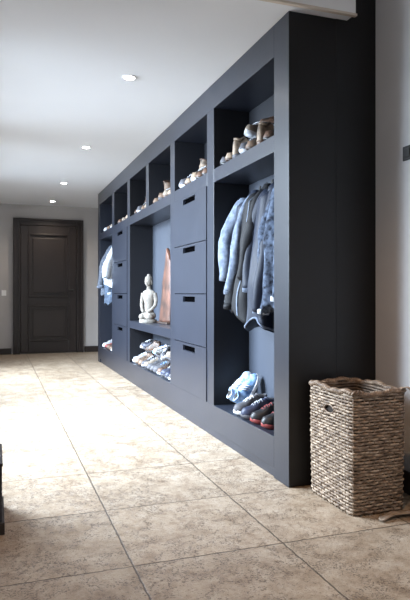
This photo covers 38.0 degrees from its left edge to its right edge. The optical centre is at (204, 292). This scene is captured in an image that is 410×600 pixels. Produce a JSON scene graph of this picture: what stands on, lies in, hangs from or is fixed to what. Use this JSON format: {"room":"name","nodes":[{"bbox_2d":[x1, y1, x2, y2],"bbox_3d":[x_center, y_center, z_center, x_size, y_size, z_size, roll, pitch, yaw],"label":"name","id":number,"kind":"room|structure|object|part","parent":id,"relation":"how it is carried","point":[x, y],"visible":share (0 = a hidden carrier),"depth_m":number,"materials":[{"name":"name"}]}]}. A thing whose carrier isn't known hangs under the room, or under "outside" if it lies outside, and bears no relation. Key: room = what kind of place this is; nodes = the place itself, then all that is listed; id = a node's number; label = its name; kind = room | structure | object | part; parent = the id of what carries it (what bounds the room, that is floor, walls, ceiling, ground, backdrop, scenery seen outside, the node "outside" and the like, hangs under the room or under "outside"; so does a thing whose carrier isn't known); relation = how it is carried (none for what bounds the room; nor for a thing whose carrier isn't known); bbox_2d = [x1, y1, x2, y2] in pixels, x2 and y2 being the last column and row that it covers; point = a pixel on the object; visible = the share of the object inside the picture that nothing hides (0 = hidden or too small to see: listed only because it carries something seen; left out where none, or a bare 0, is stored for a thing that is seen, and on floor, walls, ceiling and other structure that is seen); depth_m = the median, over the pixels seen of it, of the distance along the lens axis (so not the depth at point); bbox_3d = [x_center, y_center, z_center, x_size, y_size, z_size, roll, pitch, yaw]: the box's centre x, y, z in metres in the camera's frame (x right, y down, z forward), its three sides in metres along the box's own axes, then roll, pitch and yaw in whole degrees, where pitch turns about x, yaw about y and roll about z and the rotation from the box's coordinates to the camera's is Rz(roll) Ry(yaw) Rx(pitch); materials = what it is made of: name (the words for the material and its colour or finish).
{"room":"entrance hallway","nodes":[
{"label":"entrance hallway","id":0,"kind":"room"},
{"bbox_2d":[0,204,97,353],"bbox_3d":[-2.700,-0.400,9.916,2.595,2.800,0.100,0,0,-19],"label":"wall","id":1,"kind":"structure","parent":0,"point":[8,212],"depth_m":9.89,"materials":[{"name":"paint"}]},
{"bbox_2d":[0,348,10,354],"bbox_3d":[-3.529,0.950,9.562,0.795,0.100,0.018,0,0,-19],"label":"baseboard","id":2,"kind":"structure","parent":1,"relation":"attached to","point":[3,351],"depth_m":9.66,"materials":[{"name":"black wood"}]},
{"bbox_2d":[20,225,75,353],"bbox_3d":[-2.587,-0.060,9.861,0.902,2.101,0.077,0,0,-19],"label":"door","id":3,"kind":"structure","parent":1,"relation":"in","point":[47,253],"depth_m":9.87,"materials":[{"name":"brown wood"}]},
{"bbox_2d":[13,218,83,354],"bbox_3d":[-2.590,-0.113,9.868,1.130,2.225,0.065,0,0,-19],"label":"trim","id":4,"kind":"structure","parent":1,"relation":"attached to","point":[79,224],"depth_m":9.89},
{"bbox_2d":[85,346,97,351],"bbox_3d":[-1.796,0.950,10.172,0.520,0.100,0.018,0,0,-19],"label":"baseboard","id":5,"kind":"structure","parent":1,"relation":"attached to","point":[87,348],"depth_m":10.12,"materials":[{"name":"black wood"}]},
{"bbox_2d":[0,0,350,207],"bbox_3d":[-1.565,-1.650,6.272,2.315,0.400,7.529,0,0,-19],"label":"ceiling","id":6,"kind":"structure","parent":0,"point":[63,63],"depth_m":3.98,"materials":[{"name":"paint"}]},
{"bbox_2d":[122,75,136,80],"bbox_3d":[-0.507,-1.447,3.999,0.096,0.006,0.096,0,0,-19],"label":"recessed light","id":7,"kind":"object","parent":6,"relation":"in","point":[125,77],"visible":1,"depth_m":3.99,"materials":[{"name":"white plastic"}]},
{"bbox_2d":[260,0,356,16],"bbox_3d":[-0.308,-1.444,2.711,2.320,0.011,0.022,0,0,-19],"label":"trim","id":8,"kind":"structure","parent":6,"relation":"attached to","point":[283,2],"depth_m":3.01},
{"bbox_2d":[285,0,355,12],"bbox_3d":[-0.311,-1.623,2.713,2.315,0.354,0.015,0,0,-19],"label":"trim","id":9,"kind":"structure","parent":6,"relation":"attached to","point":[342,5],"depth_m":3.05,"materials":[{"name":"white plastic"}]},
{"bbox_2d":[0,352,409,599],"bbox_3d":[-0.770,1.050,4.287,2.695,0.100,12.000,0,0,-19],"label":"floor","id":10,"kind":"structure","parent":0,"point":[109,492],"depth_m":2.65,"materials":[{"name":"tile"}]},
{"bbox_2d":[0,443,4,534],"bbox_3d":[-1.102,0.853,2.551,0.456,0.295,0.355,0,0,-19],"label":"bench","id":11,"kind":"object","parent":10,"relation":"on","point":[2,519],"visible":1,"depth_m":2.47,"materials":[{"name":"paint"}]},
{"bbox_3d":[-1.106,0.713,2.553,0.449,0.015,0.350,0,0,-19],"label":"seat","id":12,"kind":"part","parent":11,"relation":"part of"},
{"bbox_2d":[98,11,335,487],"bbox_3d":[-0.441,-0.225,5.939,0.286,2.449,6.023,0,0,-19],"label":"tall cabinet","id":13,"kind":"object","parent":10,"relation":"on","point":[288,75],"visible":0.96,"depth_m":4.04,"materials":[{"name":"paint"}]},
{"bbox_3d":[-1.410,-0.225,8.701,0.280,2.449,0.170,0,0,-19],"label":"panel","id":14,"kind":"part","parent":13,"relation":"part of","materials":[{"name":"paint"}]},
{"bbox_2d":[100,227,111,239],"bbox_3d":[-1.233,-0.808,8.175,0.265,0.092,0.940,0,0,-19],"label":"shelf","id":15,"kind":"object","parent":13,"relation":"attached to","point":[104,235],"depth_m":8.17,"materials":[{"name":"paint"}]},
{"bbox_2d":[102,339,111,346],"bbox_3d":[-1.343,0.710,8.475,0.236,0.128,0.095,0,0,-14],"label":"shoe","id":16,"kind":"object","parent":13,"relation":"on","point":[108,341],"visible":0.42,"depth_m":8.44,"materials":[{"name":"white leather"}]},
{"bbox_2d":[114,219,126,232],"bbox_3d":[-0.894,-0.808,7.213,0.265,0.092,0.800,0,0,-19],"label":"shelf","id":17,"kind":"object","parent":13,"relation":"attached to","point":[118,227],"depth_m":7.16,"materials":[{"name":"paint"}]},
{"bbox_2d":[133,352,146,361],"bbox_3d":[-0.687,0.710,6.612,0.232,0.128,0.093,0,0,-10],"label":"shoe","id":18,"kind":"object","parent":13,"relation":"on","point":[144,353],"visible":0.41,"depth_m":6.58,"materials":[{"name":"white leather"}]},
{"bbox_2d":[135,353,148,363],"bbox_3d":[-0.631,0.696,6.491,0.256,0.157,0.092,0,0,-7],"label":"boot","id":19,"kind":"object","parent":13,"relation":"on","point":[147,355],"visible":0.32,"depth_m":6.46,"materials":[{"name":"brown leather"}]},
{"bbox_2d":[140,339,154,347],"bbox_3d":[-0.629,0.573,6.537,0.081,0.139,0.212,0,0,44],"label":"shoe","id":20,"kind":"object","parent":19,"relation":"on","point":[149,340],"visible":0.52,"depth_m":6.50,"materials":[{"name":"white leather"}]},
{"bbox_2d":[138,353,154,364],"bbox_3d":[-0.601,0.698,6.367,0.229,0.152,0.092,0,0,-17],"label":"boot","id":21,"kind":"object","parent":13,"relation":"on","point":[150,354],"visible":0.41,"depth_m":6.34,"materials":[{"name":"brown leather"}]},
{"bbox_2d":[142,341,160,349],"bbox_3d":[-0.566,0.570,6.356,0.212,0.139,0.081,0,0,7],"label":"shoe","id":22,"kind":"object","parent":21,"relation":"on","point":[145,345],"visible":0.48,"depth_m":6.33,"materials":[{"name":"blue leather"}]},
{"bbox_2d":[139,274,157,322],"bbox_3d":[-0.595,0.055,6.208,0.210,0.509,0.179,0,0,28],"label":"statue","id":23,"kind":"object","parent":13,"relation":"on","point":[149,297],"visible":1,"depth_m":6.18,"materials":[{"name":"stone"}]},
{"bbox_2d":[141,355,155,366],"bbox_3d":[-0.558,0.710,6.244,0.238,0.128,0.095,0,0,-30],"label":"shoe","id":24,"kind":"object","parent":13,"relation":"on","point":[154,356],"visible":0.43,"depth_m":6.21,"materials":[{"name":"white leather"}]},
{"bbox_2d":[130,321,169,337],"bbox_3d":[-0.446,0.350,5.939,0.265,0.080,1.640,0,0,-19],"label":"shelf","id":25,"kind":"object","parent":13,"relation":"attached to","point":[154,328],"depth_m":5.82,"materials":[{"name":"paint"}]},
{"bbox_2d":[130,194,169,225],"bbox_3d":[-0.446,-0.808,5.939,0.265,0.092,1.640,0,0,-19],"label":"shelf","id":26,"kind":"object","parent":13,"relation":"attached to","point":[157,213],"depth_m":5.97,"materials":[{"name":"paint"}]},
{"bbox_2d":[143,357,157,367],"bbox_3d":[-0.515,0.710,6.122,0.239,0.128,0.096,0,0,-7],"label":"shoe","id":27,"kind":"object","parent":13,"relation":"on","point":[153,360],"visible":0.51,"depth_m":6.09,"materials":[{"name":"grey leather"}]},
{"bbox_2d":[146,340,160,352],"bbox_3d":[-0.538,0.558,6.177,0.201,0.136,0.080,0,0,40],"label":"shoe","id":28,"kind":"object","parent":27,"relation":"on","point":[155,344],"visible":0.84,"depth_m":6.16,"materials":[{"name":"beige leather"}]},
{"bbox_2d":[147,358,161,369],"bbox_3d":[-0.471,0.687,5.999,0.236,0.173,0.094,0,0,-20],"label":"boot","id":29,"kind":"object","parent":13,"relation":"on","point":[159,359],"visible":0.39,"depth_m":5.96,"materials":[{"name":"leather"}]},
{"bbox_2d":[153,344,167,353],"bbox_3d":[-0.443,0.584,6.022,0.205,0.133,0.096,0,0,30],"label":"shoe","id":30,"kind":"object","parent":29,"relation":"on","point":[165,345],"visible":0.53,"depth_m":6.02,"materials":[{"name":"white leather"}]},
{"bbox_2d":[150,361,166,370],"bbox_3d":[-0.427,0.706,5.877,0.243,0.136,0.097,0,0,-21],"label":"shoe","id":31,"kind":"object","parent":13,"relation":"on","point":[161,362],"visible":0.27,"depth_m":5.83,"materials":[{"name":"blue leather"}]},
{"bbox_2d":[153,180,169,202],"bbox_3d":[-0.389,-0.978,5.766,0.231,0.246,0.093,0,0,-14],"label":"boot","id":32,"kind":"object","parent":13,"relation":"on","point":[166,182],"visible":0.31,"depth_m":5.74,"materials":[{"name":"brown leather"}]},
{"bbox_2d":[153,361,169,372],"bbox_3d":[-0.385,0.710,5.754,0.233,0.128,0.094,0,0,-5],"label":"shoe","id":33,"kind":"object","parent":13,"relation":"on","point":[155,369],"visible":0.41,"depth_m":5.73,"materials":[{"name":"grey leather"}]},
{"bbox_2d":[155,346,169,357],"bbox_3d":[-0.396,0.585,5.821,0.210,0.138,0.081,0,0,32],"label":"shoe","id":34,"kind":"object","parent":33,"relation":"on","point":[158,352],"visible":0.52,"depth_m":5.81,"materials":[{"name":"grey leather"}]},
{"bbox_2d":[160,347,169,360],"bbox_3d":[-0.359,0.588,5.671,0.099,0.133,0.207,0,0,26],"label":"shoe","id":35,"kind":"object","parent":33,"relation":"on","point":[163,354],"visible":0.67,"depth_m":5.61,"materials":[{"name":"white leather"}]},
{"bbox_2d":[156,248,169,324],"bbox_3d":[-0.396,-0.071,5.984,0.085,0.760,0.429,0,0,-19],"label":"wooden sculpture","id":36,"kind":"object","parent":13,"relation":"on","point":[164,318],"visible":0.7,"depth_m":5.90,"materials":[{"name":"brown wood"}]},
{"bbox_2d":[157,363,169,374],"bbox_3d":[-0.342,0.710,5.631,0.235,0.128,0.094,0,0,-19],"label":"shoe","id":37,"kind":"object","parent":13,"relation":"on","point":[166,366],"visible":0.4,"depth_m":5.59,"materials":[{"name":"white leather"}]},
{"bbox_2d":[158,188,169,199],"bbox_3d":[-0.334,-0.933,5.610,0.230,0.155,0.092,0,0,-27],"label":"shoe","id":38,"kind":"object","parent":13,"relation":"on","point":[160,196],"visible":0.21,"depth_m":5.55,"materials":[{"name":"grey leather"}]},
{"bbox_2d":[160,366,169,376],"bbox_3d":[-0.299,0.710,5.509,0.231,0.128,0.093,0,0,-10],"label":"shoe","id":39,"kind":"object","parent":13,"relation":"on","point":[162,373],"visible":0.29,"depth_m":5.47,"materials":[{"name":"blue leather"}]},
{"bbox_2d":[163,189,169,197],"bbox_3d":[-0.280,-0.933,5.454,0.224,0.155,0.090,0,0,-19],"label":"shoe","id":40,"kind":"object","parent":13,"relation":"on","point":[165,191],"visible":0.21,"depth_m":5.40,"materials":[{"name":"brown leather"}]},
{"bbox_2d":[179,174,191,187],"bbox_3d":[-0.099,-0.933,4.917,0.235,0.155,0.094,0,0,-12],"label":"shoe","id":41,"kind":"object","parent":13,"relation":"on","point":[182,181],"visible":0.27,"depth_m":4.88,"materials":[{"name":"white leather"}]},
{"bbox_3d":[-0.439,-1.362,5.942,0.280,0.174,5.680,0,0,-19],"label":"rail","id":42,"kind":"part","parent":13,"relation":"part of","materials":[{"name":"paint"}]},
{"bbox_3d":[-0.439,0.860,5.942,0.280,0.170,5.680,0,0,-19],"label":"rail","id":43,"kind":"part","parent":13,"relation":"part of","materials":[{"name":"paint"}]},
{"bbox_2d":[175,173,206,201],"bbox_3d":[0.004,-0.808,4.661,0.265,0.092,0.810,0,0,-19],"label":"shelf","id":44,"kind":"object","parent":13,"relation":"attached to","point":[188,191],"depth_m":4.57,"materials":[{"name":"paint"}]},
{"bbox_2d":[185,158,206,184],"bbox_3d":[-0.047,-0.970,4.789,0.247,0.229,0.094,0,0,-20],"label":"boot","id":45,"kind":"object","parent":13,"relation":"on","point":[203,162],"visible":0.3,"depth_m":4.77,"materials":[{"name":"brown leather"}]},
{"bbox_2d":[191,166,206,181],"bbox_3d":[-0.007,-0.933,4.657,0.226,0.155,0.091,0,0,-26],"label":"shoe","id":46,"kind":"object","parent":13,"relation":"on","point":[193,176],"visible":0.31,"depth_m":4.60,"materials":[{"name":"white leather"}]},
{"bbox_2d":[196,171,201,178],"bbox_3d":[0.040,-0.958,4.527,0.229,0.206,0.093,0,0,-18],"label":"boot","id":47,"kind":"object","parent":13,"relation":"on","point":[199,174],"visible":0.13,"depth_m":4.48,"materials":[{"name":"leather"}]},
{"bbox_3d":[-0.314,0.006,5.986,0.015,1.537,5.680,0,0,-19],"label":"panel","id":48,"kind":"part","parent":13,"relation":"part of","materials":[{"name":"wood"}]},
{"bbox_2d":[220,157,225,164],"bbox_3d":[0.214,-0.915,4.022,0.226,0.121,0.090,0,0,-2],"label":"shoe","id":49,"kind":"object","parent":13,"relation":"on","point":[222,161],"visible":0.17,"depth_m":4.00,"materials":[{"name":"white leather"}]},
{"bbox_2d":[225,152,232,161],"bbox_3d":[0.243,-0.936,3.911,0.230,0.163,0.092,0,0,-14],"label":"boot","id":50,"kind":"object","parent":13,"relation":"on","point":[228,157],"visible":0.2,"depth_m":3.87,"materials":[{"name":"brown leather"}]},
{"bbox_2d":[227,371,250,403],"bbox_3d":[0.230,0.648,4.069,0.178,0.223,0.095,0,0,-13],"label":"shoe","id":51,"kind":"object","parent":13,"relation":"on","point":[245,375],"visible":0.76,"depth_m":4.04,"materials":[{"name":"white leather"}]},
{"bbox_3d":[-0.314,-1.018,5.986,0.015,0.513,5.680,0,0,-19],"label":"panel","id":52,"kind":"part","parent":13,"relation":"part of","materials":[{"name":"wood"}]},
{"bbox_2d":[232,136,249,157],"bbox_3d":[0.289,-0.927,3.807,0.230,0.144,0.092,0,0,-7],"label":"boot","id":53,"kind":"object","parent":13,"relation":"on","point":[237,142],"visible":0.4,"depth_m":3.78,"materials":[{"name":"grey leather"}]},
{"bbox_2d":[244,122,258,138],"bbox_3d":[0.327,-1.033,3.782,0.086,0.136,0.213,0,0,44],"label":"shoe","id":54,"kind":"object","parent":53,"relation":"on","point":[250,131],"visible":0.42,"depth_m":3.71,"materials":[{"name":"white leather"}]},
{"bbox_2d":[214,135,273,184],"bbox_3d":[0.342,-0.808,3.704,0.265,0.092,0.940,0,0,-19],"label":"shelf","id":55,"kind":"object","parent":13,"relation":"attached to","point":[255,166],"depth_m":3.73,"materials":[{"name":"paint"}]},
{"bbox_2d":[233,374,259,403],"bbox_3d":[0.270,0.648,3.958,0.178,0.223,0.095,0,0,-10],"label":"shoe","id":56,"kind":"object","parent":13,"relation":"on","point":[248,388],"visible":0.85,"depth_m":3.92,"materials":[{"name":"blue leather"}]},
{"bbox_2d":[239,136,256,153],"bbox_3d":[0.322,-0.927,3.697,0.225,0.144,0.090,0,0,-5],"label":"shoe","id":57,"kind":"object","parent":13,"relation":"on","point":[242,149],"visible":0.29,"depth_m":3.67,"materials":[{"name":"white leather"}]},
{"bbox_2d":[233,393,266,414],"bbox_3d":[0.293,0.708,3.806,0.238,0.133,0.096,0,0,-18],"label":"shoe","id":58,"kind":"object","parent":13,"relation":"on","point":[248,401],"visible":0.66,"depth_m":3.78,"materials":[{"name":"white leather"}]},
{"bbox_2d":[245,139,256,149],"bbox_3d":[0.360,-0.944,3.589,0.233,0.178,0.094,0,0,-1],"label":"boot","id":59,"kind":"object","parent":13,"relation":"on","point":[252,143],"visible":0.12,"depth_m":3.56,"materials":[{"name":"brown leather"}]},
{"bbox_2d":[240,396,273,419],"bbox_3d":[0.337,0.708,3.678,0.244,0.133,0.098,0,0,-13],"label":"shoe","id":60,"kind":"object","parent":13,"relation":"on","point":[245,413],"visible":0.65,"depth_m":3.65,"materials":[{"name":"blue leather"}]},
{"bbox_2d":[250,402,273,424],"bbox_3d":[0.385,0.708,3.552,0.244,0.133,0.098,0,0,-14],"label":"shoe","id":61,"kind":"object","parent":13,"relation":"on","point":[256,416],"visible":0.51,"depth_m":3.51,"materials":[{"name":"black leather"}]},
{"bbox_2d":[257,121,273,143],"bbox_3d":[0.408,-0.927,3.485,0.228,0.144,0.091,0,0,-22],"label":"shoe","id":62,"kind":"object","parent":13,"relation":"on","point":[263,127],"visible":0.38,"depth_m":3.44,"materials":[{"name":"brown leather"}]},
{"bbox_2d":[259,116,273,123],"bbox_3d":[0.418,-1.018,3.540,0.215,0.118,0.083,0,0,23],"label":"shoe","id":63,"kind":"object","parent":62,"relation":"on","point":[271,119],"visible":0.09,"depth_m":3.53,"materials":[{"name":"black leather"}]},
{"bbox_2d":[261,412,273,429],"bbox_3d":[0.433,0.708,3.426,0.239,0.133,0.096,0,0,-17],"label":"shoe","id":64,"kind":"object","parent":13,"relation":"on","point":[267,421],"visible":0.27,"depth_m":3.37,"materials":[{"name":"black leather"}]},
{"bbox_2d":[263,129,273,140],"bbox_3d":[0.448,-0.942,3.376,0.240,0.174,0.091,0,0,-4],"label":"boot","id":65,"kind":"object","parent":13,"relation":"on","point":[270,133],"visible":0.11,"depth_m":3.34,"materials":[{"name":"black leather"}]},
{"bbox_3d":[0.534,-0.225,3.181,0.280,2.449,0.173,0,0,-19],"label":"panel","id":66,"kind":"part","parent":13,"relation":"part of","materials":[{"name":"paint"}]},
{"bbox_2d":[309,376,409,520],"bbox_3d":[0.741,0.715,2.844,0.332,0.571,0.504,0,0,-24],"label":"wicker basket","id":67,"kind":"object","parent":10,"relation":"on","point":[357,430],"visible":1,"depth_m":2.71,"materials":[{"name":"wicker"}]},
{"bbox_3d":[0.590,0.550,2.829,0.007,0.047,0.093,0,0,-19],"label":"handle","id":68,"kind":"part","parent":67,"relation":"part of","materials":[{"name":"wicker"}]},
{"bbox_2d":[376,0,409,471],"bbox_3d":[0.453,-0.425,4.718,0.100,2.850,11.800,0,0,-19],"label":"wall","id":69,"kind":"structure","parent":0,"point":[392,16],"depth_m":3.09,"materials":[{"name":"paint"}]},
{"bbox_2d":[336,0,375,381],"bbox_3d":[0.799,-0.400,3.217,0.245,2.800,0.063,0,0,-19],"label":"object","id":70,"kind":"structure","parent":69,"relation":"attached to","point":[356,36],"depth_m":3.19,"materials":[{"name":"paint"}]},
{"bbox_2d":[403,469,409,494],"bbox_3d":[1.639,0.945,1.179,0.016,0.110,4.335,0,0,-19],"label":"baseboard","id":71,"kind":"structure","parent":69,"relation":"attached to","point":[406,482],"depth_m":2.96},
{"bbox_2d":[403,145,409,160],"bbox_3d":[1.010,-0.700,2.969,0.013,0.072,0.072,0,0,-19],"label":"light switch","id":72,"kind":"object","parent":69,"relation":"attached to","point":[406,150],"visible":1,"depth_m":2.97,"materials":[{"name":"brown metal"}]},
{"bbox_3d":[0.352,-0.685,4.004,0.046,0.070,0.024,0,0,-19],"label":"coat hook","id":73,"kind":"object","parent":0,"visible":0},
{"bbox_2d":[220,190,258,312],"bbox_3d":[0.226,-0.277,3.972,0.292,0.827,0.291,0,0,-19],"label":"jacket","id":74,"kind":"object","parent":73,"relation":"hanging from","point":[229,241],"visible":0.44,"depth_m":3.92,"materials":[{"name":"blue fabric"}]},
{"bbox_3d":[0.415,-0.695,3.825,0.046,0.070,0.024,0,0,-19],"label":"coat hook","id":75,"kind":"object","parent":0,"visible":0},
{"bbox_2d":[225,183,265,319],"bbox_3d":[0.295,-0.256,3.815,0.261,0.888,0.310,0,0,-22],"label":"jacket","id":76,"kind":"object","parent":75,"relation":"hanging from","point":[236,302],"visible":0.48,"depth_m":3.73,"materials":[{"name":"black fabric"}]},
{"bbox_3d":[0.482,-0.705,3.636,0.046,0.070,0.024,0,0,-19],"label":"coat hook","id":77,"kind":"object","parent":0,"visible":0},
{"bbox_2d":[242,181,273,335],"bbox_3d":[0.372,-0.227,3.599,0.269,0.965,0.298,0,0,-19],"label":"jacket","id":78,"kind":"object","parent":77,"relation":"hanging from","point":[254,259],"visible":0.36,"depth_m":3.52,"materials":[{"name":"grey fabric"}]},
{"bbox_3d":[0.548,-0.715,3.448,0.046,0.070,0.024,0,0,-19],"label":"coat hook","id":79,"kind":"object","parent":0,"visible":0},
{"bbox_2d":[258,188,273,321],"bbox_3d":[0.437,-0.276,3.418,0.254,0.887,0.290,0,0,-19],"label":"jacket","id":80,"kind":"object","parent":79,"relation":"hanging from","point":[266,307],"visible":0.29,"depth_m":3.36,"materials":[{"name":"fabric"}]},
{"bbox_3d":[-1.056,-0.715,8.004,0.046,0.070,0.024,0,0,-19],"label":"coat hook","id":81,"kind":"object","parent":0,"visible":0},
{"bbox_2d":[102,247,111,286],"bbox_3d":[-1.195,-0.392,7.959,0.322,0.657,0.322,0,0,-19],"label":"jacket","id":82,"kind":"object","parent":81,"relation":"hanging from","point":[107,263],"visible":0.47,"depth_m":7.87,"materials":[{"name":"white fabric"}]},
{"bbox_3d":[-1.129,-0.695,8.211,0.046,0.070,0.024,0,0,-19],"label":"coat hook","id":83,"kind":"object","parent":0,"visible":0},
{"bbox_2d":[104,284,111,304],"bbox_3d":[-1.245,-0.262,8.161,0.275,0.876,0.304,0,0,-19],"label":"jacket","id":84,"kind":"object","parent":83,"relation":"hanging from","point":[108,300],"visible":0.13,"depth_m":8.07,"materials":[{"name":"blue fabric"}]},
{"bbox_3d":[-1.209,-0.715,8.437,0.046,0.070,0.024,0,0,-19],"label":"coat hook","id":85,"kind":"object","parent":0,"visible":0},
{"bbox_2d":[95,245,111,295],"bbox_3d":[-1.363,-0.313,8.389,0.346,0.815,0.283,0,0,-19],"label":"jacket","id":86,"kind":"object","parent":85,"relation":"hanging from","point":[100,282],"visible":0.17,"depth_m":8.40,"materials":[{"name":"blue fabric"}]},
{"bbox_3d":[-0.256,0.710,5.386,0.240,0.127,0.096,0,0,-30],"label":"shoe","id":87,"kind":"object","parent":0,"visible":0},
{"bbox_2d":[166,351,169,359],"bbox_3d":[-0.266,0.569,5.476,0.209,0.137,0.081,0,0,26],"label":"shoe","id":88,"kind":"object","parent":87,"relation":"on","point":[168,352],"visible":0.15,"depth_m":5.47,"materials":[{"name":"grey leather"}]}
]}

